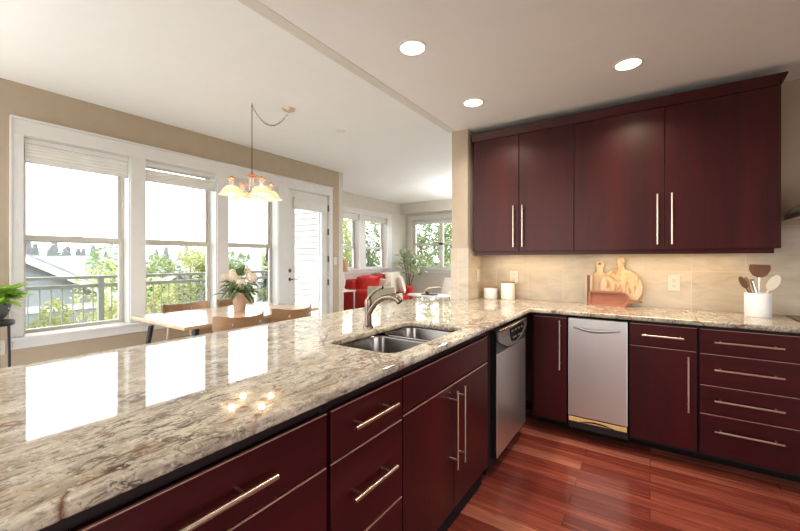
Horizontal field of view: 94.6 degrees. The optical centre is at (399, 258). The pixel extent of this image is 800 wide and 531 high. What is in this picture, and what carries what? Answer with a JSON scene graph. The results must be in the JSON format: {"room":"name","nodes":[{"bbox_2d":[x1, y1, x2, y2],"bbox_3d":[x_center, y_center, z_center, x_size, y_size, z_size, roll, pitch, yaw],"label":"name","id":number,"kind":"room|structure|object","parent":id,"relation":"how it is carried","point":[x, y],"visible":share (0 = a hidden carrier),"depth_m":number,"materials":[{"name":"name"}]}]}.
{"room":"kitchen","nodes":[
{"label":"kitchen","id":0,"kind":"room"},
{"bbox_2d":[0,78,338,368],"bbox_3d":[-3.286,-0.090,3.048,0.200,2.740,7.760,0,0,34],"label":"wall","id":1,"kind":"structure","parent":0,"point":[18,99],"depth_m":3.55,"materials":[{"name":"beige paint"}]},
{"bbox_2d":[0,340,4,354],"bbox_3d":[-3.219,0.715,2.960,0.009,0.118,0.074,0,0,34],"label":"wall outlet","id":2,"kind":"object","parent":1,"relation":"attached to","point":[2,342],"visible":1,"depth_m":2.98,"materials":[{"name":"beige plastic"}]},
{"bbox_2d":[24,162,123,333],"bbox_3d":[-3.059,-0.188,3.481,0.080,1.668,0.749,0,0,34],"label":"window","id":3,"kind":"structure","parent":1,"relation":"in","point":[119,240],"depth_m":3.61,"materials":[{"name":"beige plastic"}]},
{"bbox_2d":[24,138,127,177],"bbox_3d":[-2.955,-0.917,3.411,0.036,0.205,0.743,0,0,34],"label":"window blind","id":4,"kind":"object","parent":3,"relation":"attached to","point":[38,152],"visible":0.86,"depth_m":3.36,"materials":[{"name":"white fabric"}]},
{"bbox_2d":[11,322,147,341],"bbox_3d":[-2.456,0.657,4.143,0.145,0.025,2.695,0,0,34],"label":"trim","id":5,"kind":"structure","parent":1,"relation":"attached to","point":[137,323],"depth_m":3.33,"materials":[{"name":"white paint"}]},
{"bbox_2d":[9,114,333,349],"bbox_3d":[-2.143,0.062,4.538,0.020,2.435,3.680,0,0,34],"label":"trim","id":6,"kind":"structure","parent":1,"relation":"attached to","point":[138,155],"depth_m":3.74,"materials":[{"name":"white paint"}]},
{"bbox_2d":[146,166,209,307],"bbox_3d":[-2.556,-0.188,4.224,0.080,1.668,0.749,0,0,34],"label":"window","id":7,"kind":"structure","parent":1,"relation":"in","point":[206,243],"depth_m":4.49,"materials":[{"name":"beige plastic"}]},
{"bbox_2d":[146,161,214,191],"bbox_3d":[-2.452,-0.917,4.155,0.036,0.205,0.743,0,0,34],"label":"window blind","id":8,"kind":"object","parent":7,"relation":"attached to","point":[154,176],"visible":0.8,"depth_m":4.11,"materials":[{"name":"white fabric"}]},
{"bbox_2d":[229,201,271,302],"bbox_3d":[-2.052,-0.188,4.967,0.080,1.668,0.731,0,0,34],"label":"window","id":9,"kind":"structure","parent":1,"relation":"in","point":[268,245],"depth_m":5.23,"materials":[{"name":"beige plastic"}]},
{"bbox_2d":[232,179,276,197],"bbox_3d":[-1.948,-0.922,4.898,0.036,0.195,0.725,0,0,34],"label":"window blind","id":10,"kind":"object","parent":1,"relation":"attached to","point":[237,181],"visible":0.29,"depth_m":4.82,"materials":[{"name":"white paint"}]},
{"bbox_2d":[288,189,328,314],"bbox_3d":[-1.394,0.128,5.678,0.103,2.285,0.807,0,0,34],"label":"door","id":11,"kind":"structure","parent":1,"relation":"in","point":[322,231],"depth_m":5.85,"materials":[{"name":"white paint"}]},
{"bbox_2d":[293,197,326,212],"bbox_3d":[-1.366,-0.825,5.673,0.036,0.170,0.660,0,0,34],"label":"window blind","id":12,"kind":"object","parent":1,"relation":"attached to","point":[299,203],"visible":1,"depth_m":5.63,"materials":[{"name":"white fabric"}]},
{"bbox_2d":[0,0,451,203],"bbox_3d":[-1.342,-1.535,4.116,4.440,0.150,11.710,0,0,34],"label":"ceiling","id":13,"kind":"structure","parent":0,"point":[199,66],"depth_m":3.02,"materials":[{"name":"paint"}]},
{"bbox_2d":[218,105,295,200],"bbox_3d":[-1.320,-1.019,3.457,0.616,0.883,0.486,0,0,-3],"label":"chandelier","id":14,"kind":"object","parent":13,"relation":"hanging from","point":[265,193],"visible":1,"depth_m":3.43,"materials":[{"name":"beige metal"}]},
{"bbox_2d":[295,172,342,315],"bbox_3d":[-1.658,-0.040,6.672,1.570,2.840,0.122,0,0,34],"label":"wall","id":15,"kind":"structure","parent":0,"point":[305,220],"depth_m":6.59,"materials":[{"name":"paint"}]},
{"bbox_2d":[343,191,405,287],"bbox_3d":[-0.970,-0.090,8.517,0.200,2.740,3.705,0,0,34],"label":"wall","id":16,"kind":"structure","parent":0,"point":[352,200],"depth_m":9.30,"materials":[{"name":"paint"}]},
{"bbox_2d":[343,220,354,268],"bbox_3d":[-1.474,-0.396,7.870,0.080,1.233,1.466,0,0,34],"label":"window","id":17,"kind":"structure","parent":16,"relation":"in","point":[352,247],"depth_m":8.45,"materials":[{"name":"white paint"}]},
{"bbox_2d":[343,212,357,219],"bbox_3d":[-1.369,-0.945,7.800,0.036,0.130,1.460,0,0,34],"label":"window blind","id":18,"kind":"object","parent":16,"relation":"attached to","point":[345,215],"visible":0.4,"depth_m":8.17,"materials":[{"name":"white fabric"}]},
{"bbox_2d":[343,206,393,273],"bbox_3d":[-1.020,-0.410,8.210,0.060,1.460,2.990,0,0,34],"label":"trim","id":19,"kind":"structure","parent":16,"relation":"attached to","point":[362,213],"depth_m":8.55,"materials":[{"name":"white paint"}]},
{"bbox_2d":[366,223,382,267],"bbox_3d":[-0.700,-0.396,9.013,0.080,1.233,0.846,0,0,34],"label":"window","id":20,"kind":"structure","parent":16,"relation":"in","point":[380,248],"depth_m":9.34,"materials":[{"name":"white paint"}]},
{"bbox_2d":[366,216,385,223],"bbox_3d":[-0.594,-0.945,8.943,0.036,0.130,0.840,0,0,34],"label":"window blind","id":21,"kind":"object","parent":16,"relation":"attached to","point":[368,218],"visible":0.85,"depth_m":8.92,"materials":[{"name":"white fabric"}]},
{"bbox_2d":[400,199,451,214],"bbox_3d":[1.789,-1.327,8.729,4.130,0.265,0.260,0,0,34],"label":"wall","id":22,"kind":"structure","parent":0,"point":[445,205],"depth_m":9.34,"materials":[{"name":"paint"}]},
{"bbox_2d":[406,211,451,298],"bbox_3d":[1.900,-0.090,8.902,4.440,2.740,0.150,0,0,34],"label":"wall","id":23,"kind":"structure","parent":0,"point":[423,281],"depth_m":9.66,"materials":[{"name":"paint"}]},
{"bbox_2d":[408,213,451,272],"bbox_3d":[1.787,-0.390,8.851,3.830,1.500,0.060,0,0,34],"label":"trim","id":24,"kind":"structure","parent":23,"relation":"attached to","point":[437,216],"depth_m":9.62,"materials":[{"name":"white paint"}]},
{"bbox_2d":[413,218,451,268],"bbox_3d":[1.849,-0.385,8.942,3.570,1.270,0.080,0,0,34],"label":"window","id":25,"kind":"structure","parent":23,"relation":"in","point":[441,243],"depth_m":9.46,"materials":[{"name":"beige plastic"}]},
{"bbox_2d":[413,219,451,224],"bbox_3d":[1.831,-0.960,8.916,3.540,0.100,0.036,0,0,34],"label":"window blind","id":26,"kind":"object","parent":25,"relation":"attached to","point":[441,220],"visible":0.35,"depth_m":9.56,"materials":[{"name":"white fabric"}]},
{"bbox_2d":[452,129,480,299],"bbox_3d":[0.637,0.060,3.476,0.155,2.440,0.350,0,0,34],"label":"wall","id":27,"kind":"structure","parent":0,"point":[462,145],"depth_m":3.33,"materials":[{"name":"beige paint"}]},
{"bbox_2d":[450,248,482,299],"bbox_3d":[0.634,0.592,3.470,0.181,1.377,0.364,0,0,34],"label":"tile","id":28,"kind":"structure","parent":27,"relation":"attached to","point":[464,261],"depth_m":3.33,"materials":[{"name":"beige tile"}]},
{"bbox_2d":[258,0,799,133],"bbox_3d":[0.831,-1.385,-0.351,4.830,0.450,6.750,0,0,34],"label":"ceiling","id":29,"kind":"structure","parent":0,"point":[529,61],"depth_m":2.03,"materials":[{"name":"paint"}]},
{"bbox_2d":[237,0,454,132],"bbox_3d":[-1.278,-1.159,0.778,0.072,0.002,6.255,0,0,34],"label":"ceiling strip","id":30,"kind":"object","parent":29,"relation":"attached to","point":[255,5],"visible":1,"depth_m":2.10,"materials":[{"name":"paint"}]},
{"bbox_2d":[397,39,426,55],"bbox_3d":[0.068,-1.157,2.026,0.164,0.005,0.164,0,0,34],"label":"recessed light","id":31,"kind":"object","parent":29,"relation":"in","point":[409,47],"visible":1,"depth_m":2.02,"materials":[{"name":"white ceramic"}]},
{"bbox_2d":[462,98,484,107],"bbox_3d":[0.543,-1.157,2.736,0.164,0.005,0.164,0,0,34],"label":"recessed light","id":32,"kind":"object","parent":29,"relation":"in","point":[471,102],"visible":1,"depth_m":2.73,"materials":[{"name":"white ceramic"}]},
{"bbox_2d":[612,56,644,70],"bbox_3d":[1.357,-1.157,2.195,0.164,0.005,0.164,0,0,34],"label":"recessed light","id":33,"kind":"object","parent":29,"relation":"in","point":[630,63],"visible":1,"depth_m":2.19,"materials":[{"name":"white ceramic"}]},
{"bbox_2d":[447,400,799,530],"bbox_3d":[1.043,1.340,0.157,5.050,0.120,7.830,0,0,34],"label":"floor","id":34,"kind":"structure","parent":0,"point":[549,477],"depth_m":2.04,"materials":[{"name":"brown wood"}]},
{"bbox_2d":[39,405,326,530],"bbox_3d":[-0.732,0.838,0.733,0.617,0.885,1.112,0,0,34],"label":"base cabinet","id":35,"kind":"object","parent":34,"relation":"on","point":[274,478],"visible":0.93,"depth_m":0.83,"materials":[{"name":"brown wood"}]},
{"bbox_2d":[0,297,799,530],"bbox_3d":[0.444,0.380,0.906,3.320,0.030,4.798,0,0,34],"label":"countertop","id":36,"kind":"structure","parent":35,"relation":"on","point":[78,433],"depth_m":1.03,"materials":[{"name":"stone"}]},
{"bbox_2d":[363,286,402,327],"bbox_3d":[-0.091,0.251,1.910,0.251,0.227,0.054,0,0,37],"label":"kitchen faucet","id":37,"kind":"object","parent":36,"relation":"on","point":[370,307],"visible":1,"depth_m":1.94,"materials":[{"name":"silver metal"}]},
{"bbox_2d":[341,327,452,352],"bbox_3d":[0.009,0.488,1.794,0.372,0.185,0.682,0,0,34],"label":"sink","id":38,"kind":"object","parent":36,"relation":"in","point":[401,339],"visible":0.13,"depth_m":1.89,"materials":[{"name":"silver metal"}]},
{"bbox_2d":[484,286,497,298],"bbox_3d":[0.839,0.309,3.417,0.124,0.111,0.124,0,0,34],"label":"canister","id":39,"kind":"object","parent":36,"relation":"on","point":[490,292],"visible":1,"depth_m":3.37,"materials":[{"name":"white ceramic"}]},
{"bbox_2d":[501,281,514,299],"bbox_3d":[0.972,0.283,3.328,0.122,0.163,0.122,0,0,34],"label":"canister","id":40,"kind":"object","parent":36,"relation":"on","point":[507,287],"visible":1,"depth_m":3.28,"materials":[{"name":"white ceramic"}]},
{"bbox_2d":[521,314,525,415],"bbox_3d":[0.897,0.785,2.731,0.032,0.780,0.128,0,0,34],"label":"trim","id":41,"kind":"structure","parent":36,"relation":"attached to","point":[525,314],"depth_m":2.77,"materials":[{"name":"brown wood"}]},
{"bbox_2d":[585,275,592,303],"bbox_3d":[1.526,0.247,2.982,0.054,0.235,0.040,0,0,34],"label":"cutting board","id":42,"kind":"object","parent":36,"relation":"on","point":[588,278],"visible":0.7,"depth_m":2.97,"materials":[{"name":"brown wood"}]},
{"bbox_2d":[593,261,605,290],"bbox_3d":[1.612,0.189,2.976,0.128,0.351,0.061,0,0,34],"label":"cutting board","id":43,"kind":"object","parent":36,"relation":"on","point":[598,276],"visible":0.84,"depth_m":2.98,"materials":[{"name":"brown wood"}]},
{"bbox_2d":[588,291,641,306],"bbox_3d":[1.650,0.311,2.839,0.360,0.120,0.051,0,0,34],"label":"serving tray","id":44,"kind":"object","parent":36,"relation":"on","point":[596,298],"visible":1,"depth_m":2.86,"materials":[{"name":"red wood"}]},
{"bbox_2d":[600,258,642,304],"bbox_3d":[1.723,0.177,2.878,0.284,0.369,0.052,0,0,34],"label":"cutting board","id":45,"kind":"object","parent":36,"relation":"on","point":[620,279],"visible":0.81,"depth_m":2.87,"materials":[{"name":"beige wood"}]},
{"bbox_2d":[744,292,771,317],"bbox_3d":[2.287,0.291,2.358,0.130,0.148,0.130,0,0,34],"label":"utensil crock","id":46,"kind":"object","parent":36,"relation":"on","point":[755,304],"visible":0.93,"depth_m":2.31,"materials":[{"name":"white ceramic"}]},
{"bbox_2d":[738,276,749,292],"bbox_3d":[2.254,0.229,2.378,0.109,0.232,0.015,0,0,42],"label":"wooden spoon","id":47,"kind":"object","parent":46,"relation":"in","point":[742,281],"visible":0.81,"depth_m":2.39,"materials":[{"name":"brown wood"}]},
{"bbox_2d":[749,264,770,293],"bbox_3d":[2.300,0.189,2.359,0.101,0.309,0.016,0,0,34],"label":"spatula","id":48,"kind":"object","parent":46,"relation":"in","point":[756,270],"visible":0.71,"depth_m":2.36,"materials":[{"name":"brown wood"}]},
{"bbox_2d":[765,275,780,293],"bbox_3d":[2.317,0.223,2.334,0.130,0.245,0.020,0,0,43],"label":"spatula","id":49,"kind":"object","parent":46,"relation":"in","point":[773,282],"visible":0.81,"depth_m":2.31,"materials":[{"name":"beige wood"}]},
{"bbox_2d":[323,371,401,530],"bbox_3d":[-0.312,0.838,1.353,0.617,0.885,0.376,0,0,34],"label":"base cabinet","id":50,"kind":"object","parent":34,"relation":"on","point":[364,424],"visible":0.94,"depth_m":1.18,"materials":[{"name":"brown wood"}]},
{"bbox_2d":[340,327,489,530],"bbox_3d":[0.061,0.838,1.904,0.615,0.885,0.950,0,0,34],"label":"base cabinet","id":51,"kind":"object","parent":34,"relation":"on","point":[444,418],"depth_m":1.65,"materials":[{"name":"brown wood"}]},
{"bbox_2d":[482,317,526,474],"bbox_3d":[0.497,0.846,2.550,0.612,0.868,0.600,0,0,34],"label":"dishwasher","id":52,"kind":"object","parent":34,"relation":"on","point":[507,340],"visible":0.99,"depth_m":2.29,"materials":[{"name":"silver metal"}]},
{"bbox_2d":[532,312,571,428],"bbox_3d":[1.228,0.838,2.904,0.245,0.885,0.615,0,0,34],"label":"base cabinet","id":53,"kind":"object","parent":34,"relation":"on","point":[549,331],"visible":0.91,"depth_m":2.68,"materials":[{"name":"brown wood"}]},
{"bbox_2d":[568,315,628,442],"bbox_3d":[1.480,0.846,2.719,0.362,0.868,0.639,0,0,34],"label":"trash compactor","id":54,"kind":"object","parent":34,"relation":"on","point":[598,348],"visible":0.98,"depth_m":2.50,"materials":[{"name":"silver metal"}]},
{"bbox_2d":[629,320,697,457],"bbox_3d":[1.786,0.838,2.525,0.352,0.885,0.616,0,0,34],"label":"base cabinet","id":55,"kind":"object","parent":34,"relation":"on","point":[663,357],"visible":0.96,"depth_m":2.30,"materials":[{"name":"brown wood"}]},
{"bbox_2d":[695,326,799,481],"bbox_3d":[2.120,0.838,2.299,0.452,0.885,0.616,0,0,34],"label":"base cabinet","id":56,"kind":"object","parent":34,"relation":"on","point":[749,380],"visible":0.98,"depth_m":2.08,"materials":[{"name":"brown wood"}]},
{"bbox_2d":[483,79,799,400],"bbox_3d":[2.694,0.060,2.372,4.800,2.440,0.150,0,0,34],"label":"wall","id":57,"kind":"structure","parent":0,"point":[707,281],"depth_m":2.67,"materials":[{"name":"tile"}]},
{"bbox_2d":[510,270,517,282],"bbox_3d":[1.048,0.165,3.391,0.074,0.118,0.009,0,0,34],"label":"wall outlet","id":58,"kind":"object","parent":57,"relation":"attached to","point":[513,274],"visible":0.93,"depth_m":3.39,"materials":[{"name":"beige plastic"}]},
{"bbox_2d":[471,115,573,254],"bbox_3d":[1.067,-0.570,3.180,0.832,1.070,0.334,0,0,34],"label":"upper cabinet","id":59,"kind":"object","parent":57,"relation":"attached to","point":[524,174],"visible":0.98,"depth_m":3.03,"materials":[{"name":"brown wood"}]},
{"bbox_2d":[668,275,679,290],"bbox_3d":[2.026,0.178,2.728,0.074,0.118,0.009,0,0,34],"label":"wall outlet","id":60,"kind":"object","parent":57,"relation":"attached to","point":[673,280],"visible":1,"depth_m":2.73,"materials":[{"name":"beige plastic"}]},
{"bbox_2d":[573,71,788,253],"bbox_3d":[1.891,-0.570,2.621,1.159,1.070,0.334,0,0,34],"label":"upper cabinet","id":61,"kind":"object","parent":57,"relation":"attached to","point":[698,171],"visible":1,"depth_m":2.46,"materials":[{"name":"brown wood"}]},
{"bbox_2d":[784,204,799,220],"bbox_3d":[2.688,-0.701,1.989,0.770,0.914,0.488,0,0,34],"label":"range hood","id":62,"kind":"object","parent":57,"relation":"attached to","point":[794,214],"visible":1,"depth_m":2.29,"materials":[{"name":"silver metal"}]},
{"bbox_3d":[-1.342,1.340,4.116,4.440,0.120,11.710,0,0,34],"label":"floor","id":63,"kind":"structure","parent":0,"visible":0},
{"bbox_2d":[0,319,14,366],"bbox_3d":[-3.111,0.878,2.790,0.280,0.805,0.280,0,0,34],"label":"plant stand","id":64,"kind":"object","parent":63,"relation":"on","point":[4,322],"visible":0.46,"depth_m":2.83,"materials":[{"name":"black metal"}]},
{"bbox_2d":[0,282,32,320],"bbox_3d":[-3.111,0.321,2.773,0.498,0.307,0.475,0,0,-36],"label":"potted plant","id":65,"kind":"object","parent":64,"relation":"on","point":[6,292],"visible":1,"depth_m":2.82,"materials":[{"name":"green plant"}]},
{"bbox_2d":[162,300,208,340],"bbox_3d":[-2.197,0.871,3.856,0.443,0.822,0.472,0,0,34],"label":"dining chair","id":66,"kind":"object","parent":63,"relation":"on","point":[200,304],"visible":0.27,"depth_m":3.97,"materials":[{"name":"brown wood"}]},
{"bbox_2d":[131,302,317,343],"bbox_3d":[-1.686,0.906,3.715,0.980,0.752,1.400,0,0,34],"label":"dining table","id":67,"kind":"object","parent":63,"relation":"on","point":[198,321],"visible":0.6,"depth_m":3.46,"materials":[{"name":"brown wood"}]},
{"bbox_2d":[232,292,245,311],"bbox_3d":[-1.639,0.434,3.768,0.134,0.190,0.134,0,0,34],"label":"flower vase","id":68,"kind":"object","parent":67,"relation":"on","point":[239,302],"visible":0.77,"depth_m":3.72,"materials":[{"name":"pink ceramic"}]},
{"bbox_2d":[227,272,238,292],"bbox_3d":[-1.693,0.250,3.741,0.107,0.240,0.112,0,0,34],"label":"peony","id":69,"kind":"object","parent":68,"relation":"in","point":[232,276],"visible":0.95,"depth_m":3.71,"materials":[{"name":"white plant"}]},
{"bbox_2d":[212,265,261,302],"bbox_3d":[-1.659,0.261,3.771,0.454,0.395,0.456,0,0,34],"label":"foliage","id":70,"kind":"object","parent":68,"relation":"in","point":[245,290],"visible":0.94,"depth_m":3.72,"materials":[{"name":"green plant"}]},
{"bbox_2d":[240,273,257,292],"bbox_3d":[-1.538,0.255,3.770,0.171,0.233,0.124,0,0,34],"label":"peony","id":71,"kind":"object","parent":68,"relation":"in","point":[251,277],"visible":0.94,"depth_m":3.73,"materials":[{"name":"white plant"}]},
{"bbox_2d":[217,296,253,306],"bbox_3d":[-1.877,0.871,4.328,0.443,0.822,0.472,0,0,34],"label":"dining chair","id":72,"kind":"object","parent":63,"relation":"on","point":[226,302],"visible":0.11,"depth_m":4.40,"materials":[{"name":"brown wood"}]},
{"bbox_2d":[212,310,263,331],"bbox_3d":[-1.437,0.871,3.208,0.443,0.822,0.472,0,0,34],"label":"dining chair","id":73,"kind":"object","parent":63,"relation":"on","point":[219,323],"visible":0.23,"depth_m":3.00,"materials":[{"name":"brown wood"}]},
{"bbox_2d":[271,304,311,321],"bbox_3d":[-1.122,0.871,3.671,0.443,0.822,0.472,0,0,34],"label":"dining chair","id":74,"kind":"object","parent":63,"relation":"on","point":[277,315],"visible":0.23,"depth_m":3.46,"materials":[{"name":"brown wood"}]},
{"bbox_2d":[343,289,355,310],"bbox_3d":[-1.180,0.955,7.467,0.430,0.650,0.400,0,0,34],"label":"side table","id":75,"kind":"object","parent":63,"relation":"on","point":[346,290],"visible":0.26,"depth_m":7.47,"materials":[{"name":"white paint"}]},
{"bbox_2d":[343,259,347,289],"bbox_3d":[-1.164,0.320,7.553,0.210,0.620,0.210,0,0,34],"label":"table lamp","id":76,"kind":"object","parent":75,"relation":"on","point":[345,263],"visible":0.56,"depth_m":7.50,"materials":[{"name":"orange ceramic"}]},
{"bbox_2d":[344,274,412,310],"bbox_3d":[-0.441,0.820,8.307,0.810,0.920,1.580,0,0,34],"label":"sofa","id":77,"kind":"object","parent":63,"relation":"on","point":[351,284],"visible":0.2,"depth_m":7.82,"materials":[{"name":"red fabric"}]},
{"bbox_2d":[357,275,376,288],"bbox_3d":[-0.719,0.590,8.139,0.200,0.460,0.570,0,0,34],"label":"cushion","id":78,"kind":"object","parent":77,"relation":"on","point":[360,279],"depth_m":7.91,"materials":[{"name":"red fabric"}]},
{"bbox_2d":[361,277,380,289],"bbox_3d":[-0.638,0.580,7.848,0.440,0.413,0.224,0,0,26],"label":"throw pillow","id":79,"kind":"object","parent":77,"relation":"on","point":[368,281],"visible":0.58,"depth_m":7.80,"materials":[{"name":"red fabric"}]},
{"bbox_2d":[385,271,400,291],"bbox_3d":[-0.138,0.540,8.585,0.207,0.490,0.520,0,0,40],"label":"throw pillow","id":80,"kind":"object","parent":77,"relation":"on","point":[392,276],"visible":0.63,"depth_m":8.48,"materials":[{"name":"beige fabric"}]},
{"bbox_2d":[397,275,405,293],"bbox_3d":[0.031,0.580,8.639,0.196,0.426,0.460,0,0,-6],"label":"throw pillow","id":81,"kind":"object","parent":77,"relation":"on","point":[401,283],"visible":0.87,"depth_m":8.45,"materials":[{"name":"beige fabric"}]},
{"bbox_2d":[367,286,402,304],"bbox_3d":[-0.280,0.900,7.194,0.540,0.760,0.640,0,0,14],"label":"armchair","id":82,"kind":"object","parent":63,"relation":"on","point":[370,289],"visible":0.19,"depth_m":6.89,"materials":[{"name":"beige fabric"}]},
{"bbox_2d":[394,247,431,285],"bbox_3d":[0.228,0.495,9.047,1.069,1.570,0.905,0,0,34],"label":"fig tree","id":83,"kind":"object","parent":63,"relation":"on","point":[410,266],"visible":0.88,"depth_m":9.08,"materials":[{"name":"green plant"}]},
{"bbox_2d":[407,293,450,298],"bbox_3d":[0.659,1.031,8.069,1.120,0.502,0.680,0,0,34],"label":"coffee table","id":84,"kind":"object","parent":63,"relation":"on","point":[408,294],"visible":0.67,"depth_m":7.89,"materials":[{"name":"white stone"}]},
{"bbox_2d":[423,278,450,298],"bbox_3d":[1.066,0.871,8.600,0.720,0.828,0.882,0,0,43],"label":"lounge chair","id":85,"kind":"object","parent":63,"relation":"on","point":[446,288],"visible":0.29,"depth_m":8.90,"materials":[{"name":"beige fabric"}]},
{"bbox_2d":[441,278,450,298],"bbox_3d":[1.089,0.738,8.624,0.600,0.561,0.743,0,0,43],"label":"cushion","id":86,"kind":"object","parent":85,"relation":"on","point":[446,288],"depth_m":8.91,"materials":[{"name":"beige fabric"}]},
{"label":"outside","id":87,"kind":"structure","parent":0,"visible":0},
{"bbox_3d":[-4.033,1.360,3.657,1.720,0.080,7.530,0,0,34],"label":"deck","id":88,"kind":"object","parent":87,"visible":0},
{"bbox_2d":[26,270,267,328],"bbox_3d":[-4.607,0.770,4.075,0.080,1.100,7.580,0,0,34],"label":"deck railing","id":89,"kind":"object","parent":88,"relation":"on","point":[100,285],"visible":0.29,"depth_m":4.91,"materials":[{"name":"grey metal"}]},
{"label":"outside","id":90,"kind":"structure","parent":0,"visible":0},
{"bbox_2d":[32,255,264,281],"bbox_3d":[-69.832,1.661,119.785,50.000,11.239,140.000,0,0,34],"label":"hill","id":91,"kind":"structure","parent":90,"point":[74,264],"depth_m":102.97,"materials":[{"name":"white"}]},
{"bbox_2d":[32,243,40,254],"bbox_3d":[-103.845,-1.080,104.999,7.177,6.930,6.869,0,0,-27],"label":"conifer","id":92,"kind":"object","parent":91,"relation":"on","point":[36,248],"visible":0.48,"depth_m":104.88,"materials":[{"name":"grey plant"}]},
{"bbox_2d":[45,243,63,255],"bbox_3d":[-102.176,-2.233,108.968,7.961,8.031,8.318,0,0,13],"label":"conifer","id":93,"kind":"object","parent":91,"relation":"on","point":[54,246],"visible":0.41,"depth_m":108.48,"materials":[{"name":"grey plant"}]},
{"bbox_2d":[161,246,171,259],"bbox_3d":[-85.446,-1.044,135.053,7.474,7.540,7.810,0,0,-40],"label":"conifer","id":94,"kind":"object","parent":91,"relation":"on","point":[165,251],"visible":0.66,"depth_m":134.58,"materials":[{"name":"grey plant"}]},
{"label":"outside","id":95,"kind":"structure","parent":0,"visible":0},
{"bbox_2d":[104,262,437,317],"bbox_3d":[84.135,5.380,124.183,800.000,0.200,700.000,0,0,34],"label":"lawn","id":96,"kind":"structure","parent":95,"point":[255,296],"depth_m":53.38,"materials":[{"name":"green plant"}]},
{"bbox_2d":[26,298,75,328],"bbox_3d":[-10.751,3.219,11.127,1.826,4.131,2.253,0,0,-25],"label":"leafy tree","id":97,"kind":"object","parent":96,"relation":"on","point":[56,303],"visible":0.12,"depth_m":11.05,"materials":[{"name":"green plant"}]},
{"bbox_2d":[26,253,117,327],"bbox_3d":[-16.376,1.780,11.397,8.700,7.000,10.300,0,0,34],"label":"house","id":98,"kind":"structure","parent":96,"relation":"on","point":[35,267],"depth_m":11.84,"materials":[{"name":"grey paint"}]},
{"bbox_2d":[69,259,146,321],"bbox_3d":[-8.000,2.629,10.288,2.360,5.310,1.747,0,0,17],"label":"leafy tree","id":99,"kind":"object","parent":96,"relation":"on","point":[107,316],"visible":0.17,"depth_m":9.98,"materials":[{"name":"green plant"}]},
{"bbox_2d":[84,244,183,311],"bbox_3d":[-18.709,2.107,25.886,5.427,6.370,5.871,0,0,-10],"label":"leafy tree","id":100,"kind":"object","parent":96,"relation":"on","point":[95,255],"visible":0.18,"depth_m":25.00,"materials":[{"name":"green plant"}]},
{"bbox_2d":[114,277,177,314],"bbox_3d":[-8.813,2.966,13.412,2.404,4.639,2.037,0,0,8],"label":"leafy tree","id":101,"kind":"object","parent":96,"relation":"on","point":[157,304],"visible":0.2,"depth_m":13.72,"materials":[{"name":"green plant"}]},
{"bbox_2d":[146,240,205,303],"bbox_3d":[-15.863,1.970,28.298,5.828,6.642,5.073,0,0,34],"label":"leafy tree","id":102,"kind":"object","parent":96,"relation":"on","point":[191,256],"visible":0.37,"depth_m":27.49,"materials":[{"name":"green plant"}]},
{"bbox_2d":[147,273,204,313],"bbox_3d":[-20.933,3.280,33.268,4.600,4.000,4.600,0,0,28],"label":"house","id":103,"kind":"structure","parent":96,"relation":"on","point":[186,276],"depth_m":32.43,"materials":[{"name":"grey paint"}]},
{"bbox_2d":[194,250,251,300],"bbox_3d":[-13.588,2.281,28.257,5.178,6.018,4.156,0,0,34],"label":"leafy tree","id":104,"kind":"object","parent":96,"relation":"on","point":[231,264],"visible":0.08,"depth_m":28.00,"materials":[{"name":"green plant"}]},
{"bbox_2d":[255,242,267,301],"bbox_3d":[-10.774,1.569,30.597,3.328,6.552,3.042,0,0,5],"label":"conifer","id":105,"kind":"object","parent":96,"relation":"on","point":[265,282],"visible":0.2,"depth_m":30.09,"materials":[{"name":"green plant"}]},
{"bbox_2d":[258,249,267,301],"bbox_3d":[-10.097,2.075,31.866,4.186,6.429,5.116,0,0,-30],"label":"leafy tree","id":106,"kind":"object","parent":96,"relation":"on","point":[263,252],"visible":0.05,"depth_m":30.18,"materials":[{"name":"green plant"}]},
{"bbox_2d":[343,219,351,266],"bbox_3d":[-3.346,0.889,14.964,3.121,8.797,3.958,0,0,-37],"label":"leafy tree","id":107,"kind":"object","parent":96,"relation":"on","point":[346,237],"visible":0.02,"depth_m":14.82,"materials":[{"name":"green plant"}]},
{"bbox_2d":[343,219,379,266],"bbox_3d":[-1.575,1.355,17.852,3.750,7.864,3.406,0,0,34],"label":"leafy tree","id":108,"kind":"object","parent":96,"relation":"on","point":[370,261],"visible":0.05,"depth_m":17.43,"materials":[{"name":"green plant"}]},
{"bbox_2d":[372,223,428,265],"bbox_3d":[-0.140,1.202,21.854,4.244,8.172,4.001,0,0,-23],"label":"leafy tree","id":109,"kind":"object","parent":96,"relation":"on","point":[374,223],"visible":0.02,"depth_m":21.28,"materials":[{"name":"green plant"}]},
{"bbox_2d":[379,223,451,266],"bbox_3d":[0.871,1.172,16.641,3.834,8.231,3.429,0,0,34],"label":"leafy tree","id":110,"kind":"object","parent":96,"relation":"on","point":[424,228],"visible":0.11,"depth_m":16.30,"materials":[{"name":"green plant"}]},
{"bbox_2d":[419,223,451,266],"bbox_3d":[3.340,0.540,24.734,4.478,9.498,4.927,0,0,12],"label":"leafy tree","id":111,"kind":"object","parent":96,"relation":"on","point":[448,223],"visible":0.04,"depth_m":23.68,"materials":[{"name":"green plant"}]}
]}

